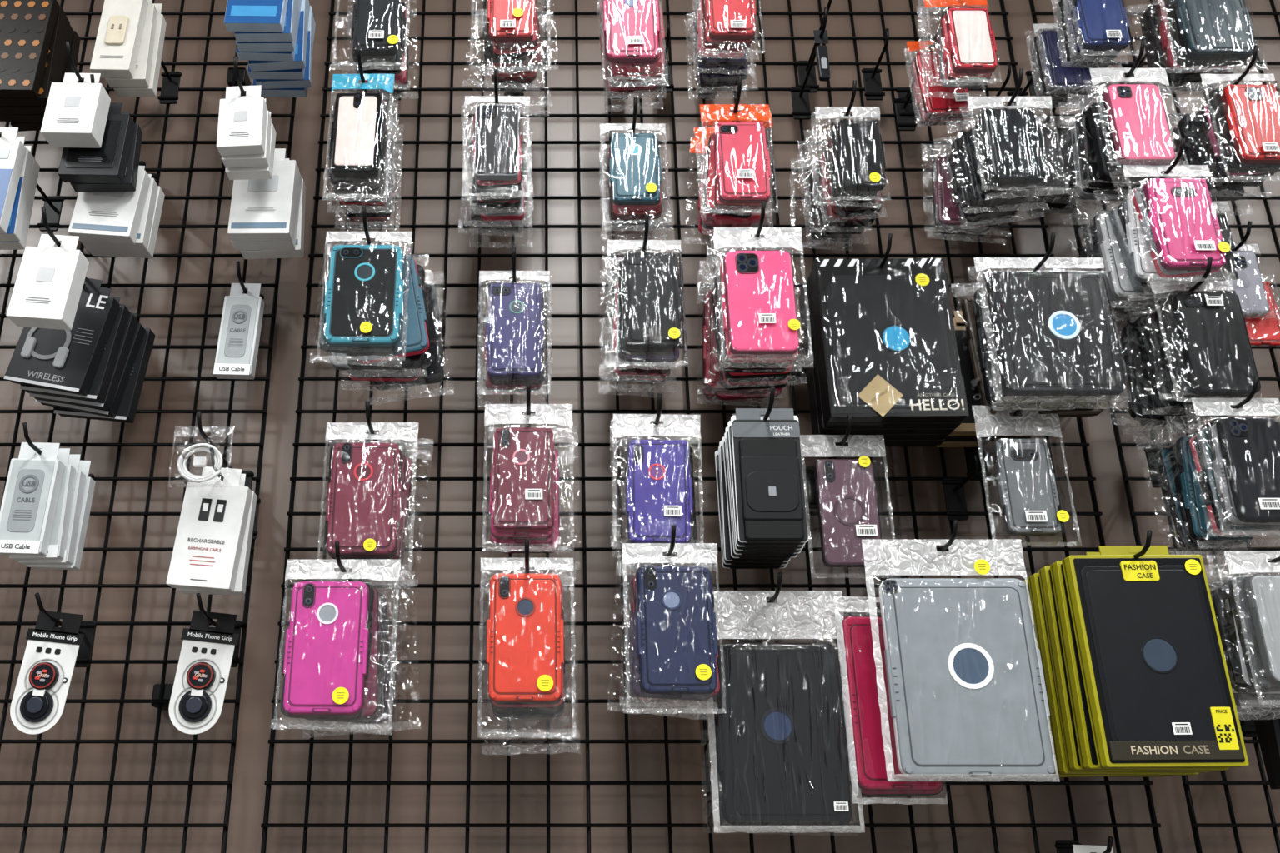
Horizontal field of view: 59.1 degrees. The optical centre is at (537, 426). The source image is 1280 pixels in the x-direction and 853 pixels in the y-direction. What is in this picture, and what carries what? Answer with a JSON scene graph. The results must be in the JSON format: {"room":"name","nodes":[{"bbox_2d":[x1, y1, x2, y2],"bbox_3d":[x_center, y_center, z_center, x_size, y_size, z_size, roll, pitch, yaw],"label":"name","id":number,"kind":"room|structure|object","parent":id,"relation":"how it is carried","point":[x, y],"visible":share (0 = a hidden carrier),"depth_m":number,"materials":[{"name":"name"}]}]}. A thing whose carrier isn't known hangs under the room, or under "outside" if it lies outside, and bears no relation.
{"room":"electronics store","nodes":[
{"label":"electronics store","id":0,"kind":"room"},
{"bbox_2d":[0,0,1279,852],"bbox_3d":[0.000,0.387,1.565,7.000,3.200,0.100,0,-21,0],"label":"wall","id":1,"kind":"structure","parent":0,"point":[450,721],"depth_m":1.63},
{"bbox_2d":[0,0,296,852],"bbox_3d":[-1.004,0.488,1.447,1.227,2.925,0.047,0,-21,0],"label":"wall panel","id":2,"kind":"object","parent":1,"relation":"attached to","point":[162,693],"visible":0.65,"depth_m":1.58,"materials":[{"name":"metal"}]},
{"bbox_2d":[0,127,64,249],"bbox_3d":[-0.753,-0.323,1.606,0.080,0.173,0.241,0,-21,0],"label":"boxes","id":3,"kind":"object","parent":2,"relation":"attached to","point":[19,171],"visible":0.98,"depth_m":1.55,"materials":[{"name":"cardboard"}]},
{"bbox_2d":[0,0,79,131],"bbox_3d":[-0.770,-0.567,1.721,0.100,0.207,0.201,0,-21,0],"label":"boxes","id":4,"kind":"object","parent":2,"relation":"hanging from","point":[34,34],"visible":0.85,"depth_m":1.68,"materials":[{"name":"cardboard"}]},
{"bbox_2d":[0,422,94,569],"bbox_3d":[-0.631,0.104,1.463,0.077,0.162,0.201,-3,-21,8],"label":"packs","id":5,"kind":"object","parent":2,"relation":"attached to","point":[47,498],"visible":1,"depth_m":1.42,"materials":[{"name":"cardboard"}]},
{"bbox_2d":[5,207,89,329],"bbox_3d":[-0.625,-0.162,1.517,0.081,0.136,0.291,0,-21,0],"label":"box","id":6,"kind":"object","parent":2,"relation":"attached to","point":[47,289],"visible":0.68,"depth_m":1.42,"materials":[{"name":"cardboard"}]},
{"bbox_2d":[10,593,96,734],"bbox_3d":[-0.613,0.304,1.408,0.079,0.160,0.161,0,-21,0],"label":"grip","id":7,"kind":"object","parent":2,"relation":"hanging from","point":[52,655],"visible":1,"depth_m":1.40,"materials":[{"name":"cardboard"}]},
{"bbox_2d":[3,277,155,423],"bbox_3d":[-0.627,-0.108,1.548,0.136,0.185,0.199,-5,-22,13],"label":"boxes","id":8,"kind":"object","parent":2,"relation":"hanging from","point":[96,369],"visible":0.98,"depth_m":1.50,"materials":[{"name":"cardboard"}]},
{"bbox_2d":[40,41,145,165],"bbox_3d":[-0.634,-0.416,1.620,0.074,0.117,0.281,0,-21,0],"label":"box","id":9,"kind":"object","parent":2,"relation":"hanging from","point":[76,113],"depth_m":1.53,"materials":[{"name":"cardboard"}]},
{"bbox_2d":[57,74,157,192],"bbox_3d":[-0.611,-0.380,1.628,0.094,0.135,0.241,0,-21,0],"label":"boxes","id":10,"kind":"object","parent":2,"relation":"hanging from","point":[113,167],"visible":0.66,"depth_m":1.55,"materials":[{"name":"cardboard"}]},
{"bbox_2d":[68,165,164,258],"bbox_3d":[-0.604,-0.314,1.629,0.102,0.145,0.191,0,-21,0],"label":"box","id":11,"kind":"object","parent":2,"relation":"hanging from","point":[122,224],"visible":0.73,"depth_m":1.58,"materials":[{"name":"white cardboard"}]},
{"bbox_2d":[90,0,181,104],"bbox_3d":[-0.591,-0.548,1.682,0.076,0.170,0.261,0,-21,0],"label":"boxes","id":12,"kind":"object","parent":2,"relation":"attached to","point":[128,47],"depth_m":1.61,"materials":[{"name":"cardboard"}]},
{"bbox_2d":[169,593,242,734],"bbox_3d":[-0.417,0.304,1.408,0.079,0.160,0.161,0,-21,0],"label":"grip","id":13,"kind":"object","parent":2,"relation":"hanging from","point":[207,655],"visible":1,"depth_m":1.40,"materials":[{"name":"cardboard"}]},
{"bbox_2d":[169,411,254,490],"bbox_3d":[-0.416,0.062,1.466,0.075,0.090,0.226,0,-21,0],"label":"pack","id":14,"kind":"object","parent":2,"relation":"hanging from","point":[198,462],"visible":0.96,"depth_m":1.38,"materials":[{"name":"plastic"}]},
{"bbox_2d":[166,448,260,595],"bbox_3d":[-0.409,0.139,1.450,0.091,0.168,0.201,0,-21,0],"label":"cable box","id":15,"kind":"object","parent":2,"relation":"attached to","point":[217,525],"visible":1,"depth_m":1.40,"materials":[{"name":"cardboard"}]},
{"bbox_2d":[213,260,264,379],"bbox_3d":[-0.428,-0.145,1.612,0.059,0.160,0.101,0,-21,0],"label":"pack","id":16,"kind":"object","parent":2,"relation":"hanging from","point":[242,317],"visible":1,"depth_m":1.60,"materials":[{"name":"cardboard"}]},
{"bbox_2d":[216,56,276,179],"bbox_3d":[-0.400,-0.388,1.607,0.065,0.122,0.286,0,-21,0],"label":"boxes","id":17,"kind":"object","parent":2,"relation":"attached to","point":[246,140],"visible":0.82,"depth_m":1.52,"materials":[{"name":"cardboard"}]},
{"bbox_2d":[227,148,305,259],"bbox_3d":[-0.386,-0.322,1.632,0.093,0.155,0.191,0,-21,0],"label":"boxes","id":18,"kind":"object","parent":2,"relation":"attached to","point":[267,217],"visible":0.86,"depth_m":1.58,"materials":[{"name":"cardboard"}]},
{"bbox_2d":[224,0,315,97],"bbox_3d":[-0.392,-0.609,1.694,0.100,0.185,0.281,0,-21,0],"label":"boxes","id":19,"kind":"object","parent":2,"relation":"attached to","point":[276,37],"visible":0.97,"depth_m":1.63,"materials":[{"name":"cardboard"}]},
{"bbox_2d":[260,0,1162,852],"bbox_3d":[0.219,0.488,1.447,1.136,2.925,0.047,0,-21,0],"label":"wall panel","id":20,"kind":"object","parent":1,"relation":"attached to","point":[1154,825],"visible":0.37,"depth_m":1.60,"materials":[{"name":"metal"}]},
{"bbox_2d":[275,540,400,729],"bbox_3d":[-0.212,0.273,1.355,0.150,0.205,0.272,-6,-22,15],"label":"packs","id":21,"kind":"object","parent":20,"relation":"attached to","point":[336,671],"visible":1,"depth_m":1.27,"materials":[{"name":"plastic"}]},
{"bbox_2d":[325,45,399,221],"bbox_3d":[-0.242,-0.368,1.604,0.096,0.210,0.280,0,-21,0],"label":"packs","id":22,"kind":"object","parent":20,"relation":"hanging from","point":[361,154],"visible":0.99,"depth_m":1.53,"materials":[{"name":"plastic"}]},
{"bbox_2d":[320,401,418,577],"bbox_3d":[-0.199,0.109,1.436,0.130,0.207,0.248,0,-21,0],"label":"packs","id":23,"kind":"object","parent":20,"relation":"hanging from","point":[369,492],"visible":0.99,"depth_m":1.36,"materials":[{"name":"plastic"}]},
{"bbox_2d":[335,0,409,100],"bbox_3d":[-0.234,-0.552,1.674,0.121,0.181,0.278,0,-21,0],"label":"packs","id":24,"kind":"object","parent":20,"relation":"attached to","point":[379,27],"visible":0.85,"depth_m":1.59,"materials":[{"name":"plastic"}]},
{"bbox_2d":[319,205,444,389],"bbox_3d":[-0.192,-0.135,1.508,0.154,0.213,0.274,-5,-22,13],"label":"packs","id":25,"kind":"object","parent":20,"relation":"hanging from","point":[380,317],"visible":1,"depth_m":1.44,"materials":[{"name":"plastic"}]},
{"bbox_2d":[465,68,528,233],"bbox_3d":[-0.059,-0.356,1.604,0.114,0.173,0.271,0,-21,0],"label":"packs","id":26,"kind":"object","parent":20,"relation":"hanging from","point":[497,191],"visible":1,"depth_m":1.53,"materials":[{"name":"plastic"}]},
{"bbox_2d":[484,0,545,100],"bbox_3d":[-0.039,-0.548,1.673,0.137,0.189,0.278,0,-21,0],"label":"packs","id":27,"kind":"object","parent":20,"relation":"attached to","point":[512,47],"visible":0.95,"depth_m":1.60,"materials":[{"name":"plastic"}]},
{"bbox_2d":[480,247,551,394],"bbox_3d":[-0.030,-0.109,1.536,0.104,0.190,0.220,0,-21,0],"label":"packs","id":28,"kind":"object","parent":20,"relation":"hanging from","point":[514,347],"visible":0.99,"depth_m":1.48,"materials":[{"name":"plastic"}]},
{"bbox_2d":[480,540,573,719],"bbox_3d":[-0.010,0.283,1.364,0.119,0.231,0.258,0,-21,0],"label":"packs","id":29,"kind":"object","parent":20,"relation":"hanging from","point":[526,654],"visible":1,"depth_m":1.29,"materials":[{"name":"plastic"}]},
{"bbox_2d":[484,382,572,553],"bbox_3d":[-0.007,0.087,1.450,0.122,0.214,0.238,0,-21,0],"label":"packs","id":30,"kind":"object","parent":20,"relation":"hanging from","point":[525,474],"visible":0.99,"depth_m":1.38,"materials":[{"name":"plastic"}]},
{"bbox_2d":[598,0,666,99],"bbox_3d":[0.135,-0.542,1.671,0.102,0.209,0.281,0,-21,0],"label":"packs","id":31,"kind":"object","parent":20,"relation":"attached to","point":[632,36],"visible":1,"depth_m":1.58,"materials":[{"name":"plastic"}]},
{"bbox_2d":[600,97,669,230],"bbox_3d":[0.138,-0.333,1.617,0.102,0.175,0.230,0,-21,0],"label":"packs","id":32,"kind":"object","parent":20,"relation":"hanging from","point":[634,167],"visible":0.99,"depth_m":1.56,"materials":[{"name":"plastic"}]},
{"bbox_2d":[604,215,685,383],"bbox_3d":[0.138,-0.140,1.532,0.110,0.196,0.248,0,-21,0],"label":"packs","id":33,"kind":"object","parent":20,"relation":"hanging from","point":[647,317],"visible":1,"depth_m":1.46,"materials":[{"name":"plastic"}]},
{"bbox_2d":[612,393,700,555],"bbox_3d":[0.149,0.087,1.450,0.118,0.187,0.238,0,-21,0],"label":"packs","id":34,"kind":"object","parent":20,"relation":"hanging from","point":[659,482],"visible":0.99,"depth_m":1.38,"materials":[{"name":"plastic"}]},
{"bbox_2d":[655,20,674,92],"bbox_3d":[0.205,-0.588,1.785,0.032,0.064,0.096,0,-21,0],"label":"hook","id":35,"kind":"object","parent":20,"relation":"attached to","point":[667,86],"visible":0.7,"depth_m":1.82,"materials":[{"name":"metal"}]},
{"bbox_2d":[622,525,724,704],"bbox_3d":[0.150,0.256,1.370,0.134,0.206,0.268,0,-21,0],"label":"packs","id":36,"kind":"object","parent":20,"relation":"attached to","point":[672,652],"visible":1,"depth_m":1.28,"materials":[{"name":"plastic"}]},
{"bbox_2d":[687,0,764,99],"bbox_3d":[0.274,-0.563,1.678,0.100,0.165,0.278,0,-21,0],"label":"packs","id":37,"kind":"object","parent":20,"relation":"attached to","point":[724,31],"visible":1,"depth_m":1.60,"materials":[{"name":"plastic"}]},
{"bbox_2d":[690,76,777,238],"bbox_3d":[0.263,-0.330,1.589,0.121,0.189,0.278,0,-21,0],"label":"packs","id":38,"kind":"object","parent":20,"relation":"hanging from","point":[736,172],"visible":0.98,"depth_m":1.51,"materials":[{"name":"plastic"}]},
{"bbox_2d":[702,201,802,402],"bbox_3d":[0.283,-0.139,1.511,0.140,0.200,0.286,0,-21,0],"label":"packs","id":39,"kind":"object","parent":20,"relation":"attached to","point":[751,325],"visible":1,"depth_m":1.43,"materials":[{"name":"plastic"}]},
{"bbox_2d":[715,385,808,569],"bbox_3d":[0.277,0.085,1.425,0.093,0.178,0.288,0,-21,0],"label":"packs","id":40,"kind":"object","parent":20,"relation":"hanging from","point":[760,485],"visible":1,"depth_m":1.34,"materials":[{"name":"cardboard"}]},
{"bbox_2d":[706,572,864,833],"bbox_3d":[0.274,0.343,1.365,0.167,0.293,0.179,14,-25,-32],"label":"pack","id":41,"kind":"object","parent":20,"relation":"hanging from","point":[780,755],"visible":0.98,"depth_m":1.31,"materials":[{"name":"plastic"}]},
{"bbox_2d":[790,342,807,381],"bbox_3d":[0.385,-0.110,1.607,0.032,0.064,0.086,0,-21,0],"label":"hook","id":42,"kind":"object","parent":20,"relation":"attached to","point":[798,373],"visible":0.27,"depth_m":1.64,"materials":[{"name":"plastic"}]},
{"bbox_2d":[790,6,830,119],"bbox_3d":[0.425,-0.541,1.719,0.032,0.097,0.186,0,-21,0],"label":"hook","id":43,"kind":"object","parent":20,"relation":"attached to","point":[800,96],"visible":1,"depth_m":1.72,"materials":[{"name":"plastic"}]},
{"bbox_2d":[796,0,832,92],"bbox_3d":[0.440,-0.603,1.748,0.032,0.064,0.176,0,-21,0],"label":"hook","id":44,"kind":"object","parent":20,"relation":"attached to","point":[802,66],"visible":0.83,"depth_m":1.82,"materials":[{"name":"metal"}]},
{"bbox_2d":[800,415,885,567],"bbox_3d":[0.392,0.112,1.462,0.110,0.198,0.198,0,-21,0],"label":"packs","id":45,"kind":"object","parent":20,"relation":"hanging from","point":[842,492],"visible":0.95,"depth_m":1.41,"materials":[{"name":"plastic"}]},
{"bbox_2d":[800,80,889,241],"bbox_3d":[0.439,-0.367,1.635,0.121,0.171,0.218,0,-21,0],"label":"packs","id":46,"kind":"object","parent":20,"relation":"attached to","point":[845,194],"visible":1,"depth_m":1.59,"materials":[{"name":"plastic"}]},
{"bbox_2d":[861,28,889,100],"bbox_3d":[0.545,-0.574,1.780,0.032,0.064,0.096,0,-21,0],"label":"hook","id":47,"kind":"object","parent":20,"relation":"attached to","point":[872,77],"visible":1,"depth_m":1.82,"materials":[{"name":"metal"}]},
{"bbox_2d":[799,233,969,445],"bbox_3d":[0.455,-0.096,1.516,0.176,0.237,0.246,0,-21,0],"label":"box stack","id":48,"kind":"object","parent":20,"relation":"hanging from","point":[880,345],"depth_m":1.45,"materials":[{"name":"black cardboard"}]},
{"bbox_2d":[833,595,947,804],"bbox_3d":[0.430,0.336,1.381,0.110,0.250,0.182,-6,-22,16],"label":"pack","id":49,"kind":"object","parent":20,"relation":"hanging from","point":[857,657],"visible":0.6,"depth_m":1.31,"materials":[{"name":"plastic"}]},
{"bbox_2d":[893,13,975,130],"bbox_3d":[0.593,-0.497,1.696,0.086,0.152,0.198,0,-21,0],"label":"packs","id":50,"kind":"object","parent":20,"relation":"attached to","point":[937,104],"visible":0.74,"depth_m":1.64,"materials":[{"name":"plastic"}]},
{"bbox_2d":[895,0,999,119],"bbox_3d":[0.594,-0.521,1.662,0.099,0.174,0.278,0,-21,0],"label":"packs","id":51,"kind":"object","parent":20,"relation":"attached to","point":[967,47],"visible":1,"depth_m":1.58,"materials":[{"name":"plastic"}]},
{"bbox_2d":[941,455,978,520],"bbox_3d":[0.585,0.084,1.527,0.032,0.064,0.096,0,-21,0],"label":"hook","id":52,"kind":"object","parent":20,"relation":"attached to","point":[953,488],"visible":1,"depth_m":1.57,"materials":[{"name":"metal"}]},
{"bbox_2d":[861,520,1059,781],"bbox_3d":[0.456,0.283,1.354,0.178,0.286,0.248,8,-22,-20],"label":"pack","id":53,"kind":"object","parent":20,"relation":"hanging from","point":[967,693],"visible":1,"depth_m":1.27,"materials":[{"name":"plastic"}]},
{"bbox_2d":[977,62,1010,116],"bbox_3d":[0.725,-0.514,1.756,0.032,0.064,0.096,0,-21,0],"label":"hook","id":54,"kind":"object","parent":20,"relation":"attached to","point":[992,103],"visible":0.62,"depth_m":1.78,"materials":[{"name":"metal"}]},
{"bbox_2d":[930,68,1065,236],"bbox_3d":[0.633,-0.353,1.595,0.137,0.168,0.271,6,-22,-15],"label":"packs","id":55,"kind":"object","parent":20,"relation":"hanging from","point":[987,174],"visible":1,"depth_m":1.53,"materials":[{"name":"plastic"}]},
{"bbox_2d":[964,396,1069,535],"bbox_3d":[0.622,0.072,1.473,0.112,0.199,0.206,0,-21,0],"label":"packs","id":56,"kind":"object","parent":20,"relation":"attached to","point":[1026,481],"visible":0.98,"depth_m":1.42,"materials":[{"name":"plastic"}]},
{"bbox_2d":[960,231,1131,420],"bbox_3d":[0.641,-0.105,1.506,0.184,0.218,0.236,10,-23,-25],"label":"tablet case pack","id":57,"kind":"object","parent":20,"relation":"attached to","point":[1052,339],"visible":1,"depth_m":1.44},
{"bbox_2d":[1021,103,1080,213],"bbox_3d":[0.761,-0.393,1.690,0.111,0.153,0.121,-18,-27,38],"label":"packs","id":58,"kind":"object","parent":20,"relation":"attached to","point":[1059,197],"visible":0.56,"depth_m":1.66,"materials":[{"name":"plastic"}]},
{"bbox_2d":[1006,0,1105,109],"bbox_3d":[0.775,-0.521,1.694,0.100,0.136,0.218,0,-21,0],"label":"packs","id":59,"kind":"object","parent":20,"relation":"attached to","point":[1064,82],"visible":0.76,"depth_m":1.63,"materials":[{"name":"plastic"}]},
{"bbox_2d":[1055,836,1113,852],"bbox_3d":[0.663,0.549,1.335,0.061,0.113,0.121,0,-21,0],"label":"box","id":60,"kind":"object","parent":20,"relation":"attached to","point":[1062,846],"visible":1,"depth_m":1.34,"materials":[{"name":"cardboard"}]},
{"bbox_2d":[1023,530,1248,777],"bbox_3d":[0.696,0.286,1.359,0.170,0.260,0.266,0,-21,0],"label":"boxes","id":61,"kind":"object","parent":20,"relation":"hanging from","point":[1137,679],"visible":0.9,"depth_m":1.28,"materials":[{"name":"cardboard"}]},
{"bbox_2d":[1028,0,1279,852],"bbox_3d":[1.442,0.488,1.447,1.225,2.925,0.047,0,-21,0],"label":"wall panel","id":62,"kind":"object","parent":1,"relation":"attached to","point":[1105,71],"visible":0.37,"depth_m":1.61,"materials":[{"name":"metal"}]},
{"bbox_2d":[1025,0,1137,103],"bbox_3d":[0.806,-0.563,1.689,0.097,0.141,0.258,0,-21,0],"label":"packs","id":63,"kind":"object","parent":62,"relation":"attached to","point":[1097,32],"visible":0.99,"depth_m":1.61,"materials":[{"name":"plastic"}]},
{"bbox_2d":[1065,39,1181,200],"bbox_3d":[0.800,-0.392,1.610,0.128,0.181,0.275,5,-21,-12],"label":"packs","id":64,"kind":"object","parent":62,"relation":"attached to","point":[1129,127],"visible":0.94,"depth_m":1.53,"materials":[{"name":"plastic"}]},
{"bbox_2d":[1072,138,1231,313],"bbox_3d":[0.825,-0.240,1.552,0.140,0.188,0.270,6,-22,-16],"label":"packs","id":65,"kind":"object","parent":62,"relation":"attached to","point":[1164,231],"visible":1,"depth_m":1.48,"materials":[{"name":"plastic"}]},
{"bbox_2d":[1116,257,1261,428],"bbox_3d":[0.837,-0.086,1.508,0.141,0.189,0.245,5,-21,-12],"label":"packs","id":66,"kind":"object","parent":62,"relation":"hanging from","point":[1196,346],"visible":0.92,"depth_m":1.45,"materials":[{"name":"plastic"}]},
{"bbox_2d":[1121,0,1265,89],"bbox_3d":[0.956,-0.563,1.691,0.135,0.174,0.243,6,-22,-14],"label":"packs","id":67,"kind":"object","parent":62,"relation":"attached to","point":[1188,40],"visible":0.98,"depth_m":1.63,"materials":[{"name":"plastic"}]},
{"bbox_2d":[1173,201,1243,294],"bbox_3d":[0.960,-0.245,1.633,0.111,0.171,0.122,17,-27,-38],"label":"packs","id":68,"kind":"object","parent":62,"relation":"hanging from","point":[1217,279],"visible":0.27,"depth_m":1.59,"materials":[{"name":"plastic"}]},
{"bbox_2d":[1144,376,1279,552],"bbox_3d":[0.866,0.073,1.448,0.121,0.197,0.243,6,-22,-14],"label":"packs","id":69,"kind":"object","parent":62,"relation":"hanging from","point":[1221,482],"visible":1,"depth_m":1.40,"materials":[{"name":"plastic"}]},
{"bbox_2d":[1152,45,1279,201],"bbox_3d":[0.958,-0.385,1.613,0.113,0.189,0.267,3,-21,-9],"label":"packs","id":70,"kind":"object","parent":62,"relation":"hanging from","point":[1235,136],"visible":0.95,"depth_m":1.55,"materials":[{"name":"plastic"}]},
{"bbox_2d":[1208,550,1279,697],"bbox_3d":[0.858,0.258,1.375,0.129,0.200,0.246,4,-21,-11],"label":"packs","id":71,"kind":"object","parent":62,"relation":"attached to","point":[1247,609],"visible":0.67,"depth_m":1.32,"materials":[{"name":"plastic"}]},
{"bbox_2d":[1220,220,1279,348],"bbox_3d":[0.995,-0.184,1.607,0.095,0.164,0.136,12,-24,-28],"label":"packs","id":72,"kind":"object","parent":62,"relation":"hanging from","point":[1261,314],"visible":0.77,"depth_m":1.57,"materials":[{"name":"plastic"}]},
{"bbox_2d":[1234,695,1279,789],"bbox_3d":[0.929,0.378,1.385,0.077,0.133,0.151,0,-21,0],"label":"pack","id":73,"kind":"object","parent":62,"relation":"hanging from","point":[1262,722],"visible":0.76,"depth_m":1.38,"materials":[{"name":"plastic"}]},
{"bbox_2d":[935,310,1037,447],"bbox_3d":[0.618,-0.071,1.581,0.122,0.192,0.106,0,-21,0],"label":"box stack","id":74,"kind":"object","parent":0,"point":[965,436],"depth_m":1.54,"materials":[{"name":"black cardboard"}]}
]}

